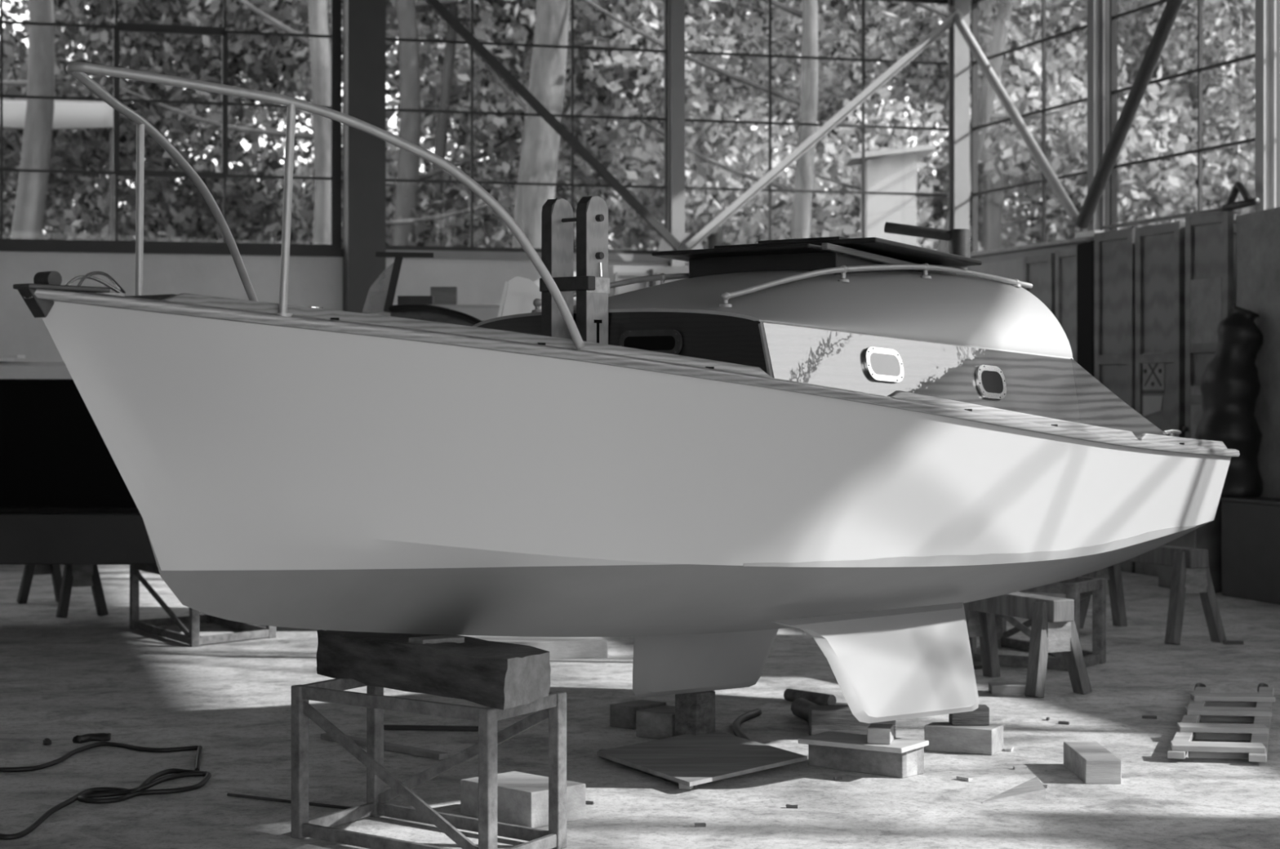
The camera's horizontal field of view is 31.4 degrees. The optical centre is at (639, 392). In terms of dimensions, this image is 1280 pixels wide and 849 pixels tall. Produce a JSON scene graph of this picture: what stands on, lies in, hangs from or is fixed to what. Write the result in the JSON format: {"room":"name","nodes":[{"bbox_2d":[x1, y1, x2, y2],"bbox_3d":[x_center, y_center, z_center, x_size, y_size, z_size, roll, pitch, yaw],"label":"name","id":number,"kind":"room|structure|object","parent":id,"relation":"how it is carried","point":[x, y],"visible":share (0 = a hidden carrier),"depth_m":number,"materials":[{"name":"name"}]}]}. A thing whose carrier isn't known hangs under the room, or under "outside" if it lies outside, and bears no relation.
{"room":"shipyard hall","nodes":[
{"label":"shipyard hall","id":0,"kind":"room"},
{"bbox_2d":[0,251,688,361],"bbox_3d":[-4.271,-1.450,20.435,15.499,5.900,0.250,0,0,-16],"label":"wall","id":1,"kind":"structure","parent":0,"point":[313,281],"depth_m":20.46,"materials":[{"name":"paint"}]},
{"bbox_2d":[0,0,343,257],"bbox_3d":[-5.163,-2.558,20.063,5.102,2.655,0.180,0,0,-16],"label":"window","id":2,"kind":"structure","parent":1,"relation":"in","point":[334,250],"depth_m":20.44,"materials":[{"name":"paint"}]},
{"bbox_2d":[386,0,671,262],"bbox_3d":[-1.040,-2.558,21.275,2.758,2.655,0.180,0,0,-16],"label":"window","id":3,"kind":"structure","parent":1,"relation":"in","point":[439,252],"depth_m":21.34,"materials":[{"name":"metal"}]},
{"bbox_2d":[684,0,951,266],"bbox_3d":[1.748,-2.558,22.094,2.895,2.655,0.180,0,0,-16],"label":"window","id":4,"kind":"structure","parent":1,"relation":"in","point":[769,55],"depth_m":22.17,"materials":[{"name":"metal"}]},
{"bbox_2d":[0,564,1279,848],"bbox_3d":[-0.391,1.560,9.592,23.304,0.120,26.516,0,0,0],"label":"floor","id":5,"kind":"structure","parent":0,"point":[84,672],"depth_m":9.58,"materials":[{"name":"concrete"}]},
{"bbox_2d":[41,737,51,745],"bbox_3d":[-2.523,1.489,9.702,0.040,0.042,0.040,0,0,-38],"label":"rag","id":6,"kind":"object","parent":5,"relation":"on","point":[46,741],"visible":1,"depth_m":9.69,"materials":[{"name":"black fabric"}]},
{"bbox_2d":[17,564,108,617],"bbox_3d":[-3.998,1.275,15.750,0.334,0.470,1.248,0,0,-28],"label":"sawhorse","id":7,"kind":"object","parent":5,"relation":"on","point":[73,575],"visible":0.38,"depth_m":15.27,"materials":[{"name":"paint"}]},
{"bbox_2d":[72,732,111,743],"bbox_3d":[-2.357,1.491,9.801,0.170,0.047,0.079,0,0,-35],"label":"plug","id":8,"kind":"object","parent":5,"relation":"on","point":[80,739],"visible":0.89,"depth_m":9.80,"materials":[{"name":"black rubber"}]},
{"bbox_2d":[0,741,211,839],"bbox_3d":[-2.072,1.491,8.683,0.875,0.020,2.027,0,0,-14],"label":"power cable","id":9,"kind":"object","parent":5,"relation":"on","point":[87,795],"visible":1,"depth_m":8.64,"materials":[{"name":"black rubber"}]},
{"bbox_2d":[129,564,275,647],"bbox_3d":[-2.714,1.285,14.144,0.620,0.430,1.342,0,0,-31],"label":"stand","id":10,"kind":"object","parent":5,"relation":"on","point":[193,637],"visible":0.48,"depth_m":14.07,"materials":[{"name":"metal"}]},
{"bbox_2d":[0,252,576,564],"bbox_3d":[-2.975,0.101,14.527,5.250,1.908,2.335,0,0,0],"label":"motorboat","id":11,"kind":"object","parent":10,"relation":"on","point":[64,500],"visible":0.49,"depth_m":14.04,"materials":[{"name":"black paint"}]},
{"bbox_2d":[0,355,25,361],"bbox_3d":[-3.986,-0.212,14.261,0.272,0.040,0.160,0,0,-17],"label":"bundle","id":12,"kind":"object","parent":11,"relation":"on","point":[2,357],"visible":1,"depth_m":14.23,"materials":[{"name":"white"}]},
{"bbox_2d":[397,295,434,304],"bbox_3d":[-1.434,-0.533,14.600,0.220,0.160,0.140,0,0,0],"label":"box","id":13,"kind":"object","parent":11,"relation":"on","point":[402,300],"visible":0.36,"depth_m":14.53,"materials":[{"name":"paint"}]},
{"bbox_2d":[430,286,457,304],"bbox_3d":[-1.290,-0.550,15.000,0.170,0.280,0.100,0,0,0],"label":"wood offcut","id":14,"kind":"object","parent":11,"relation":"on","point":[442,295],"visible":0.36,"depth_m":14.95,"materials":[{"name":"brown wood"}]},
{"bbox_2d":[226,792,353,808],"bbox_3d":[-1.218,1.492,8.277,0.712,0.012,0.012,0,0,30],"label":"rod","id":15,"kind":"object","parent":5,"relation":"on","point":[229,794],"visible":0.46,"depth_m":8.33,"materials":[{"name":"metal"}]},
{"bbox_2d":[342,0,386,314],"bbox_3d":[-2.499,-1.450,20.659,0.400,5.900,0.380,0,0,-16],"label":"steel column","id":16,"kind":"structure","parent":5,"relation":"on","point":[364,21],"depth_m":20.51,"materials":[{"name":"metal"}]},
{"bbox_2d":[424,0,680,250],"bbox_3d":[-0.967,-2.647,21.015,2.821,2.668,0.068,0,0,-16],"label":"diagonal brace","id":17,"kind":"object","parent":16,"relation":"attached to","point":[436,5],"visible":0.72,"depth_m":21.05,"materials":[{"name":"paint"}]},
{"bbox_2d":[320,733,448,759],"bbox_3d":[-1.083,1.488,9.590,0.792,0.025,0.050,0,0,45],"label":"batten","id":18,"kind":"object","parent":5,"relation":"on","point":[401,748],"visible":0.81,"depth_m":9.47,"materials":[{"name":"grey wood"}]},
{"bbox_2d":[291,678,566,848],"bbox_3d":[-0.706,1.244,7.591,1.002,0.513,0.476,0,0,40],"label":"stand","id":19,"kind":"object","parent":5,"relation":"on","point":[553,708],"visible":0.83,"depth_m":7.50,"materials":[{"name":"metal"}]},
{"bbox_2d":[315,630,551,706],"bbox_3d":[-0.710,0.909,7.668,0.284,0.164,1.264,0,0,-39],"label":"timber beam","id":20,"kind":"structure","parent":19,"relation":"on","point":[472,671],"depth_m":7.42,"materials":[{"name":"wood"}]},
{"bbox_2d":[408,634,464,644],"bbox_3d":[-0.680,0.832,7.625,0.160,0.025,0.100,0,0,-34],"label":"wedge","id":21,"kind":"object","parent":20,"relation":"on","point":[424,640],"visible":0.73,"depth_m":7.60,"materials":[{"name":"grey wood"}]},
{"bbox_2d":[13,62,1239,723],"bbox_3d":[0.175,0.163,8.664,2.101,2.229,5.890,0,0,41],"label":"boat","id":22,"kind":"object","parent":21,"relation":"on","point":[851,444],"visible":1,"depth_m":7.63,"materials":[{"name":"grey paint"}]},
{"bbox_2d":[383,724,478,731],"bbox_3d":[-0.939,1.490,10.121,0.468,0.020,0.030,0,0,6],"label":"batten","id":23,"kind":"object","parent":5,"relation":"on","point":[420,727],"visible":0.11,"depth_m":10.11,"materials":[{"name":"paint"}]},
{"bbox_2d":[460,770,585,827],"bbox_3d":[-0.414,1.438,8.055,0.260,0.125,0.376,0,0,-45],"label":"wooden block","id":24,"kind":"object","parent":5,"relation":"on","point":[522,798],"visible":0.74,"depth_m":7.95,"materials":[{"name":"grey wood"}]},
{"bbox_2d":[455,635,608,659],"bbox_3d":[-0.711,1.450,13.101,0.913,0.100,0.700,0,0,-14],"label":"board","id":25,"kind":"object","parent":5,"relation":"on","point":[560,647],"visible":0.34,"depth_m":12.85,"materials":[{"name":"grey wood"}]},
{"bbox_2d":[609,699,666,729],"bbox_3d":[-0.008,1.450,10.262,0.148,0.100,0.220,0,0,41],"label":"wooden block","id":26,"kind":"object","parent":5,"relation":"on","point":[624,714],"visible":0.72,"depth_m":10.19,"materials":[{"name":"grey wood"}]},
{"bbox_2d":[599,749,694,788],"bbox_3d":[0.019,1.485,9.003,0.030,0.030,0.834,0,0,-25],"label":"batten","id":27,"kind":"object","parent":5,"relation":"on","point":[655,775],"visible":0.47,"depth_m":8.95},
{"bbox_2d":[608,265,688,297],"bbox_3d":[0.216,0.170,21.188,1.067,2.660,0.435,0,0,-16],"label":"tall cabinet","id":28,"kind":"object","parent":5,"relation":"on","point":[615,273],"visible":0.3,"depth_m":20.93,"materials":[{"name":"white paint"}]},
{"bbox_2d":[636,705,675,739],"bbox_3d":[0.125,1.442,9.951,0.192,0.115,0.220,0,0,36],"label":"wooden block","id":29,"kind":"object","parent":5,"relation":"on","point":[658,722],"visible":0.62,"depth_m":9.87,"materials":[{"name":"grey wood"}]},
{"bbox_2d":[667,0,684,266],"bbox_3d":[0.344,-1.450,21.598,0.190,5.900,0.180,0,0,-16],"label":"steel column","id":30,"kind":"structure","parent":5,"relation":"on","point":[676,8],"depth_m":21.54,"materials":[{"name":"metal"}]},
{"bbox_2d":[657,232,703,251],"bbox_3d":[0.388,-1.410,21.499,0.470,0.180,0.015,0,0,-16],"label":"gusset plate","id":31,"kind":"object","parent":30,"relation":"attached to","point":[682,237],"visible":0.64,"depth_m":21.49,"materials":[{"name":"grey paint"}]},
{"bbox_2d":[675,690,715,736],"bbox_3d":[0.236,1.389,9.746,0.120,0.222,0.130,0,0,41],"label":"wooden block","id":32,"kind":"object","parent":5,"relation":"on","point":[695,712],"visible":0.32,"depth_m":9.70,"materials":[{"name":"wood"}]},
{"bbox_2d":[596,730,807,786],"bbox_3d":[0.246,1.462,9.168,0.703,0.016,1.147,0,0,-26],"label":"plywood sheet","id":33,"kind":"object","parent":5,"relation":"on","point":[689,760],"visible":0.86,"depth_m":9.08,"materials":[{"name":"wood"}]},
{"bbox_2d":[732,708,761,739],"bbox_3d":[0.461,1.480,10.070,0.113,0.035,0.971,0,0,6],"label":"strap","id":34,"kind":"object","parent":5,"relation":"on","point":[736,724],"visible":0.88,"depth_m":10.24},
{"bbox_2d":[791,697,818,720],"bbox_3d":[0.806,1.455,10.247,0.089,0.099,0.642,0,0,-12],"label":"bar","id":35,"kind":"object","parent":5,"relation":"on","point":[799,706],"visible":0.34,"depth_m":10.42,"materials":[{"name":"metal"}]},
{"bbox_2d":[783,688,836,705],"bbox_3d":[0.817,1.470,10.969,0.060,0.058,0.301,0,0,-40],"label":"rod","id":36,"kind":"object","parent":5,"relation":"on","point":[790,695],"visible":0.81,"depth_m":10.93,"materials":[{"name":"metal"}]},
{"bbox_2d":[808,744,924,777],"bbox_3d":[0.896,1.444,9.059,0.459,0.112,0.150,0,0,41],"label":"wooden block","id":37,"kind":"object","parent":5,"relation":"on","point":[863,761],"visible":0.66,"depth_m":8.97,"materials":[{"name":"grey wood"}]},
{"bbox_2d":[798,731,928,753],"bbox_3d":[0.879,1.377,8.975,0.456,0.020,0.240,0,0,33],"label":"plank","id":38,"kind":"object","parent":37,"relation":"on","point":[833,739],"visible":0.96,"depth_m":8.92,"materials":[{"name":"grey wood"}]},
{"bbox_2d":[808,705,895,737],"bbox_3d":[0.921,1.435,9.908,0.366,0.130,0.160,0,0,0],"label":"wooden block","id":39,"kind":"object","parent":38,"relation":"on","point":[821,718],"visible":0.38,"depth_m":9.83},
{"bbox_2d":[866,723,893,744],"bbox_3d":[0.940,1.335,8.909,0.090,0.062,0.120,0,0,13],"label":"block","id":40,"kind":"object","parent":38,"relation":"on","point":[877,733],"visible":1,"depth_m":8.85,"materials":[{"name":"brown wood"}]},
{"bbox_2d":[906,750,917,777],"bbox_3d":[1.002,1.450,8.951,0.160,0.100,0.075,0,0,42],"label":"wooden block","id":41,"kind":"object","parent":5,"relation":"on","point":[912,756],"visible":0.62,"depth_m":8.90,"materials":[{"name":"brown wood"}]},
{"bbox_2d":[884,222,982,669],"bbox_3d":[1.631,0.280,12.527,0.553,2.440,0.275,0,0,34],"label":"engine hoist","id":42,"kind":"object","parent":5,"relation":"on","point":[959,238],"visible":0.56,"depth_m":12.46,"materials":[{"name":"metal"}]},
{"bbox_2d":[948,0,969,253],"bbox_3d":[3.129,-1.450,22.386,0.220,5.900,0.200,0,0,-16],"label":"steel column","id":43,"kind":"structure","parent":5,"relation":"on","point":[958,49],"depth_m":22.31,"materials":[{"name":"metal"}]},
{"bbox_2d":[684,8,963,249],"bbox_3d":[1.789,-2.523,21.825,2.844,2.420,0.068,0,0,-16],"label":"diagonal brace","id":44,"kind":"object","parent":43,"relation":"attached to","point":[948,22],"visible":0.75,"depth_m":21.80,"materials":[{"name":"paint"}]},
{"bbox_2d":[947,4,1078,223],"bbox_3d":[3.425,-2.625,21.083,0.090,2.318,2.663,0,0,-17],"label":"diagonal brace","id":45,"kind":"object","parent":43,"relation":"attached to","point":[991,76],"visible":0.97,"depth_m":20.92,"materials":[{"name":"paint"}]},
{"bbox_2d":[924,720,1003,755],"bbox_3d":[1.358,1.448,9.556,0.294,0.105,0.170,0,0,25],"label":"wooden block","id":46,"kind":"object","parent":5,"relation":"on","point":[942,735],"visible":0.98,"depth_m":9.48,"materials":[{"name":"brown wood"}]},
{"bbox_2d":[948,704,989,725],"bbox_3d":[1.383,1.357,9.580,0.157,0.075,0.100,0,0,0],"label":"dark offcut","id":47,"kind":"object","parent":46,"relation":"on","point":[980,716],"visible":0.74,"depth_m":9.53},
{"bbox_2d":[967,257,1022,287],"bbox_3d":[3.366,0.130,21.663,0.040,2.740,1.562,0,0,-17],"label":"wall panel","id":48,"kind":"object","parent":5,"relation":"on","point":[1011,268],"visible":0.14,"depth_m":21.41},
{"bbox_2d":[988,682,1026,694],"bbox_3d":[1.845,1.478,11.370,0.198,0.045,0.120,0,0,0],"label":"wedge","id":49,"kind":"object","parent":5,"relation":"on","point":[994,688],"visible":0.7,"depth_m":11.31,"materials":[{"name":"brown wood"}]},
{"bbox_2d":[982,776,1045,803],"bbox_3d":[1.440,1.482,8.461,0.146,0.035,0.456,0,0,35],"label":"wedge","id":50,"kind":"object","parent":5,"relation":"on","point":[1033,788],"visible":1,"depth_m":8.41,"materials":[{"name":"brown wood"}]},
{"bbox_2d":[963,591,1092,697],"bbox_3d":[1.899,1.267,11.625,0.354,0.485,0.847,0,0,-27],"label":"sawhorse","id":51,"kind":"object","parent":5,"relation":"on","point":[1053,627],"visible":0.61,"depth_m":11.32,"materials":[{"name":"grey wood"}]},
{"bbox_2d":[968,576,1106,671],"bbox_3d":[2.227,1.265,12.864,0.860,0.470,0.925,0,0,33],"label":"stand","id":52,"kind":"object","parent":5,"relation":"on","point":[1077,588],"visible":0.52,"depth_m":12.57,"materials":[{"name":"wood"}]},
{"bbox_2d":[1076,240,1093,376],"bbox_3d":[3.850,0.100,19.673,0.030,2.800,0.288,0,0,-17],"label":"board","id":53,"kind":"object","parent":5,"relation":"on","point":[1085,251],"visible":0.36,"depth_m":19.66,"materials":[{"name":"black paint"}]},
{"bbox_2d":[1063,741,1121,783],"bbox_3d":[1.774,1.454,8.954,0.138,0.093,0.460,0,0,0],"label":"wooden block","id":54,"kind":"object","parent":5,"relation":"on","point":[1091,762],"visible":1,"depth_m":8.78,"materials":[{"name":"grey wood"}]},
{"bbox_2d":[1087,0,1104,241],"bbox_3d":[3.959,-1.450,19.779,0.160,5.900,0.180,0,0,-17],"label":"steel column","id":55,"kind":"structure","parent":5,"relation":"on","point":[1095,8],"depth_m":19.77,"materials":[{"name":"metal"}]},
{"bbox_2d":[1075,0,1183,228],"bbox_3d":[4.123,-2.550,18.742,0.119,2.282,2.169,0,0,-17],"label":"diagonal brace","id":56,"kind":"object","parent":55,"relation":"attached to","point":[1170,13],"visible":1,"depth_m":18.89,"materials":[{"name":"paint"}]},
{"bbox_2d":[1080,545,1226,644],"bbox_3d":[3.125,1.224,14.100,0.394,0.569,1.092,0,0,-23],"label":"sawhorse","id":57,"kind":"object","parent":5,"relation":"on","point":[1191,573],"visible":0.63,"depth_m":13.67,"materials":[{"name":"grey wood"}]},
{"bbox_2d":[1158,500,1222,591],"bbox_3d":[4.238,0.988,17.359,0.380,1.024,0.580,0,0,-17],"label":"tool chest","id":58,"kind":"object","parent":5,"relation":"on","point":[1208,536],"visible":0.1,"depth_m":17.10,"materials":[{"name":"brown wood"}]},
{"bbox_2d":[1182,210,1233,438],"bbox_3d":[4.387,0.060,17.654,0.096,2.880,0.626,0,0,-17],"label":"wall panel","id":59,"kind":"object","parent":5,"relation":"on","point":[1209,237],"depth_m":17.70,"materials":[{"name":"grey wood"}]},
{"bbox_2d":[1222,181,1260,211],"bbox_3d":[4.541,-1.490,17.272,0.081,0.219,0.446,0,0,-16],"label":"bracket","id":60,"kind":"object","parent":59,"relation":"on","point":[1238,187],"visible":1,"depth_m":17.23,"materials":[{"name":"metal"}]},
{"bbox_2d":[1167,682,1275,762],"bbox_3d":[2.658,1.464,10.304,0.395,0.062,2.342,0,0,17],"label":"pallet","id":61,"kind":"object","parent":5,"relation":"on","point":[1203,705],"visible":1,"depth_m":9.81,"materials":[{"name":"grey wood"}]},
{"bbox_2d":[1222,640,1243,644],"bbox_3d":[3.530,1.490,13.567,0.110,0.020,0.050,0,0,0],"label":"wood offcut","id":62,"kind":"object","parent":5,"relation":"on","point":[1224,642],"visible":1,"depth_m":13.54,"materials":[{"name":"wood"}]},
{"bbox_2d":[1219,496,1279,604],"bbox_3d":[4.658,1.138,16.180,0.370,0.724,1.480,0,0,-17],"label":"box","id":63,"kind":"object","parent":5,"relation":"on","point":[1251,526],"visible":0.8,"depth_m":16.43,"materials":[{"name":"paint"}]},
{"bbox_2d":[1235,206,1279,497],"bbox_3d":[4.708,0.060,16.815,0.040,2.880,1.100,0,0,-17],"label":"wall panel","id":64,"kind":"object","parent":5,"relation":"on","point":[1257,233],"visible":0.5,"depth_m":16.94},
{"bbox_2d":[1255,0,1275,211],"bbox_3d":[4.726,-1.450,17.209,0.160,5.900,0.180,0,0,-17],"label":"steel column","id":65,"kind":"structure","parent":5,"relation":"on","point":[1265,10],"depth_m":17.20,"materials":[{"name":"metal"}]},
{"bbox_2d":[1191,306,1264,497],"bbox_3d":[4.398,0.093,17.026,0.526,1.447,0.522,0,0,0],"label":"stack","id":66,"kind":"object","parent":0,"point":[1228,388],"visible":0.82,"depth_m":16.86,"materials":[{"name":"black rubber"}]},
{"bbox_2d":[1233,233,1235,318],"bbox_3d":[7.178,-1.450,9.603,0.250,5.900,26.992,0,0,-17],"label":"wall","id":67,"kind":"structure","parent":0,"point":[1234,235],"depth_m":17.73,"materials":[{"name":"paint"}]},
{"bbox_2d":[1022,253,1055,316],"bbox_3d":[3.610,0.130,20.609,0.055,2.740,0.567,0,0,-17],"label":"door","id":68,"kind":"structure","parent":67,"relation":"in","point":[1039,270],"depth_m":20.54,"materials":[{"name":"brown wood"}]},
{"bbox_2d":[969,0,1109,266],"bbox_3d":[3.623,-2.558,21.153,0.180,2.655,2.724,0,0,-17],"label":"window","id":69,"kind":"structure","parent":67,"relation":"in","point":[1012,255],"depth_m":21.03,"materials":[{"name":"metal"}]},
{"bbox_2d":[969,237,1093,256],"bbox_3d":[3.587,-1.335,20.855,0.050,0.030,2.674,0,0,-17],"label":"beam","id":70,"kind":"structure","parent":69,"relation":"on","point":[1072,240],"depth_m":20.85,"materials":[{"name":"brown wood"}]},
{"bbox_2d":[1075,230,1104,238],"bbox_3d":[3.879,-1.360,19.665,0.100,0.050,0.300,0,0,-21],"label":"packet","id":71,"kind":"object","parent":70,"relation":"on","point":[1086,234],"visible":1,"depth_m":19.64,"materials":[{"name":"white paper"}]},
{"bbox_2d":[1055,247,1076,361],"bbox_3d":[3.777,0.120,20.049,0.055,2.760,0.447,0,0,-17],"label":"door","id":72,"kind":"structure","parent":67,"relation":"in","point":[1065,259],"depth_m":20.07,"materials":[{"name":"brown wood"}]},
{"bbox_2d":[1093,227,1135,573],"bbox_3d":[3.986,0.070,19.206,0.096,2.860,0.658,0,0,-17],"label":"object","id":73,"kind":"structure","parent":67,"relation":"in","point":[1114,251],"depth_m":19.18,"materials":[{"name":"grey wood"}]},
{"bbox_2d":[1102,207,1222,229],"bbox_3d":[4.249,-1.405,18.459,0.060,0.035,1.998,0,0,-17],"label":"batten","id":74,"kind":"object","parent":73,"relation":"on","point":[1216,210],"visible":0.93,"depth_m":18.45,"materials":[{"name":"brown wood"}]},
{"bbox_2d":[1135,221,1185,577],"bbox_3d":[4.197,0.070,18.499,0.096,2.860,0.712,0,0,-17],"label":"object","id":75,"kind":"structure","parent":67,"relation":"in","point":[1160,249],"depth_m":18.48,"materials":[{"name":"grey wood"}]},
{"bbox_2d":[1109,0,1279,234],"bbox_3d":[4.410,-2.558,18.514,0.180,2.655,2.582,0,0,-17],"label":"window","id":76,"kind":"structure","parent":67,"relation":"in","point":[1113,15],"depth_m":18.38,"materials":[{"name":"metal"}]},
{"label":"outside","id":77,"kind":"structure","parent":0,"visible":0},
{"bbox_3d":[0.000,1.740,25.000,120.000,0.200,130.000,0,0,0],"label":"ground","id":78,"kind":"structure","parent":77,"visible":0},
{"bbox_2d":[2,97,114,240],"bbox_3d":[-7.700,-1.099,28.502,2.655,5.478,1.803,0,0,0],"label":"awning","id":79,"kind":"object","parent":78,"relation":"on","point":[68,114],"visible":0.46,"depth_m":27.68,"materials":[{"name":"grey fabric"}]},
{"bbox_2d":[2,0,136,232],"bbox_3d":[-10.916,-3.963,35.304,6.646,11.214,9.504,0,0,37],"label":"tree","id":80,"kind":"object","parent":78,"relation":"on","point":[13,11],"visible":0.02,"depth_m":34.75,"materials":[{"name":"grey plant"}]},
{"bbox_2d":[2,0,280,242],"bbox_3d":[-7.782,-4.473,30.436,5.538,12.246,6.253,0,0,30],"label":"tree","id":81,"kind":"object","parent":78,"relation":"on","point":[36,151],"visible":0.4,"depth_m":29.34,"materials":[{"name":"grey plant"}]},
{"bbox_2d":[2,1,284,239],"bbox_3d":[-9.681,-4.625,38.114,7.329,12.566,9.494,0,0,35],"label":"tree","id":82,"kind":"object","parent":78,"relation":"on","point":[7,219],"visible":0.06,"depth_m":35.37,"materials":[{"name":"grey plant"}]},
{"bbox_2d":[2,0,314,239],"bbox_3d":[-8.050,-5.753,41.239,9.574,14.794,6.508,0,0,-19],"label":"tree","id":83,"kind":"object","parent":78,"relation":"on","point":[22,11],"visible":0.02,"depth_m":38.98,"materials":[{"name":"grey plant"}]},
{"bbox_2d":[2,0,395,241],"bbox_3d":[-7.172,-5.006,32.396,8.676,13.319,7.410,0,0,42],"label":"tree","id":84,"kind":"object","parent":78,"relation":"on","point":[271,73],"visible":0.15,"depth_m":30.55,"materials":[{"name":"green plant"}]},
{"bbox_2d":[104,5,505,244],"bbox_3d":[-5.734,-4.030,42.122,8.212,11.350,9.028,0,0,-10],"label":"tree","id":85,"kind":"object","parent":78,"relation":"on","point":[286,91],"visible":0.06,"depth_m":40.23,"materials":[{"name":"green plant"}]},
{"bbox_2d":[54,0,639,249],"bbox_3d":[-3.661,-5.005,29.468,6.486,13.313,6.544,0,0,-36],"label":"tree","id":86,"kind":"object","parent":78,"relation":"on","point":[316,11],"visible":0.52,"depth_m":28.61,"materials":[{"name":"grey plant"}]},
{"bbox_2d":[280,0,626,249],"bbox_3d":[-2.645,-4.321,42.881,6.914,11.971,10.066,0,0,0],"label":"tree","id":87,"kind":"object","parent":78,"relation":"on","point":[434,30],"visible":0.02,"depth_m":39.67,"materials":[{"name":"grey plant"}]},
{"bbox_2d":[219,0,696,248],"bbox_3d":[-3.356,-4.833,31.063,8.024,12.981,6.544,0,0,-14],"label":"tree","id":88,"kind":"object","parent":78,"relation":"on","point":[409,84],"visible":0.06,"depth_m":29.07,"materials":[{"name":"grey plant"}]},
{"bbox_2d":[235,0,687,248],"bbox_3d":[-2.602,-4.622,31.831,6.702,12.528,5.696,0,0,16],"label":"tree","id":89,"kind":"object","parent":78,"relation":"on","point":[437,123],"visible":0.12,"depth_m":30.77,"materials":[{"name":"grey plant"}]},
{"bbox_2d":[386,0,791,248],"bbox_3d":[-0.280,-4.907,30.874,6.159,13.123,6.743,0,0,-30],"label":"tree","id":90,"kind":"object","parent":78,"relation":"on","point":[540,162],"visible":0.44,"depth_m":29.04,"materials":[{"name":"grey plant"}]},
{"bbox_2d":[387,0,799,250],"bbox_3d":[-0.849,-4.558,38.746,7.379,12.413,6.111,0,0,-20],"label":"tree","id":91,"kind":"object","parent":78,"relation":"on","point":[654,238],"visible":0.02,"depth_m":38.00,"materials":[{"name":"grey plant"}]},
{"bbox_2d":[508,0,801,248],"bbox_3d":[2.401,-5.789,36.949,7.667,14.898,8.356,0,0,25],"label":"tree","id":92,"kind":"object","parent":78,"relation":"on","point":[716,237],"visible":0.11,"depth_m":35.17,"materials":[{"name":"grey plant"}]},
{"bbox_2d":[433,0,991,244],"bbox_3d":[1.468,-4.699,28.891,7.696,12.706,5.648,0,0,-31],"label":"tree","id":93,"kind":"object","parent":78,"relation":"on","point":[651,64],"visible":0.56,"depth_m":28.09,"materials":[{"name":"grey plant"}]},
{"bbox_2d":[608,0,842,250],"bbox_3d":[1.005,-4.003,44.211,7.690,11.304,8.181,0,0,-11],"label":"tree","id":94,"kind":"object","parent":78,"relation":"on","point":[791,22],"visible":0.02,"depth_m":43.45,"materials":[{"name":"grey plant"}]},
{"bbox_2d":[608,1,853,250],"bbox_3d":[-0.629,-4.774,40.377,7.938,12.835,8.825,0,0,36],"label":"tree","id":95,"kind":"object","parent":78,"relation":"on","point":[628,242],"visible":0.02,"depth_m":40.90,"materials":[{"name":"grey plant"}]},
{"bbox_2d":[844,143,935,245],"bbox_3d":[2.907,-0.603,26.625,0.972,4.487,0.950,0,0,0],"label":"shed","id":96,"kind":"object","parent":78,"relation":"on","point":[892,170],"visible":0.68,"depth_m":26.30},
{"bbox_2d":[743,0,1048,248],"bbox_3d":[3.385,-4.506,40.943,8.426,12.300,8.437,0,0,-42],"label":"tree","id":97,"kind":"object","parent":78,"relation":"on","point":[831,94],"visible":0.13,"depth_m":38.92,"materials":[{"name":"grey plant"}]},
{"bbox_2d":[684,0,1196,253],"bbox_3d":[4.324,-4.772,28.414,8.973,12.851,5.765,0,0,0],"label":"tree","id":98,"kind":"object","parent":78,"relation":"on","point":[1071,120],"visible":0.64,"depth_m":28.00,"materials":[{"name":"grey plant"}]},
{"bbox_2d":[841,0,1142,257],"bbox_3d":[6.358,-5.290,44.737,7.828,13.874,8.792,0,0,-41],"label":"tree","id":99,"kind":"object","parent":78,"relation":"on","point":[1008,237],"visible":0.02,"depth_m":41.13,"materials":[{"name":"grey plant"}]},
{"bbox_2d":[737,0,1255,257],"bbox_3d":[5.758,-5.249,36.575,8.612,13.809,7.948,0,0,0],"label":"tree","id":100,"kind":"object","parent":78,"relation":"on","point":[992,226],"visible":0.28,"depth_m":34.91,"materials":[{"name":"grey plant"}]},
{"bbox_2d":[832,0,1255,246],"bbox_3d":[7.272,-4.252,38.795,8.805,11.809,9.376,0,0,19],"label":"tree","id":101,"kind":"object","parent":78,"relation":"on","point":[928,95],"visible":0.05,"depth_m":39.21,"materials":[{"name":"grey plant"}]},
{"bbox_2d":[871,1,1253,243],"bbox_3d":[7.834,-3.980,43.867,7.409,11.246,8.251,0,0,0],"label":"tree","id":102,"kind":"object","parent":78,"relation":"on","point":[1134,71],"visible":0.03,"depth_m":42.15,"materials":[{"name":"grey plant"}]},
{"bbox_2d":[938,0,1255,245],"bbox_3d":[8.731,-5.082,36.427,7.933,13.454,8.558,0,0,6],"label":"tree","id":103,"kind":"object","parent":78,"relation":"on","point":[1228,26],"visible":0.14,"depth_m":35.20,"materials":[{"name":"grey plant"}]},
{"bbox_2d":[1033,0,1254,221],"bbox_3d":[10.920,-4.487,41.987,8.721,12.265,7.187,0,0,10],"label":"tree","id":104,"kind":"object","parent":78,"relation":"on","point":[1243,15],"visible":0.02,"depth_m":42.02,"materials":[{"name":"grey plant"}]},
{"bbox_2d":[1035,0,1255,217],"bbox_3d":[10.721,-4.522,39.172,9.249,12.347,7.637,0,0,0],"label":"tree","id":105,"kind":"object","parent":78,"relation":"on","point":[1244,95],"visible":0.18,"depth_m":38.33,"materials":[{"name":"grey plant"}]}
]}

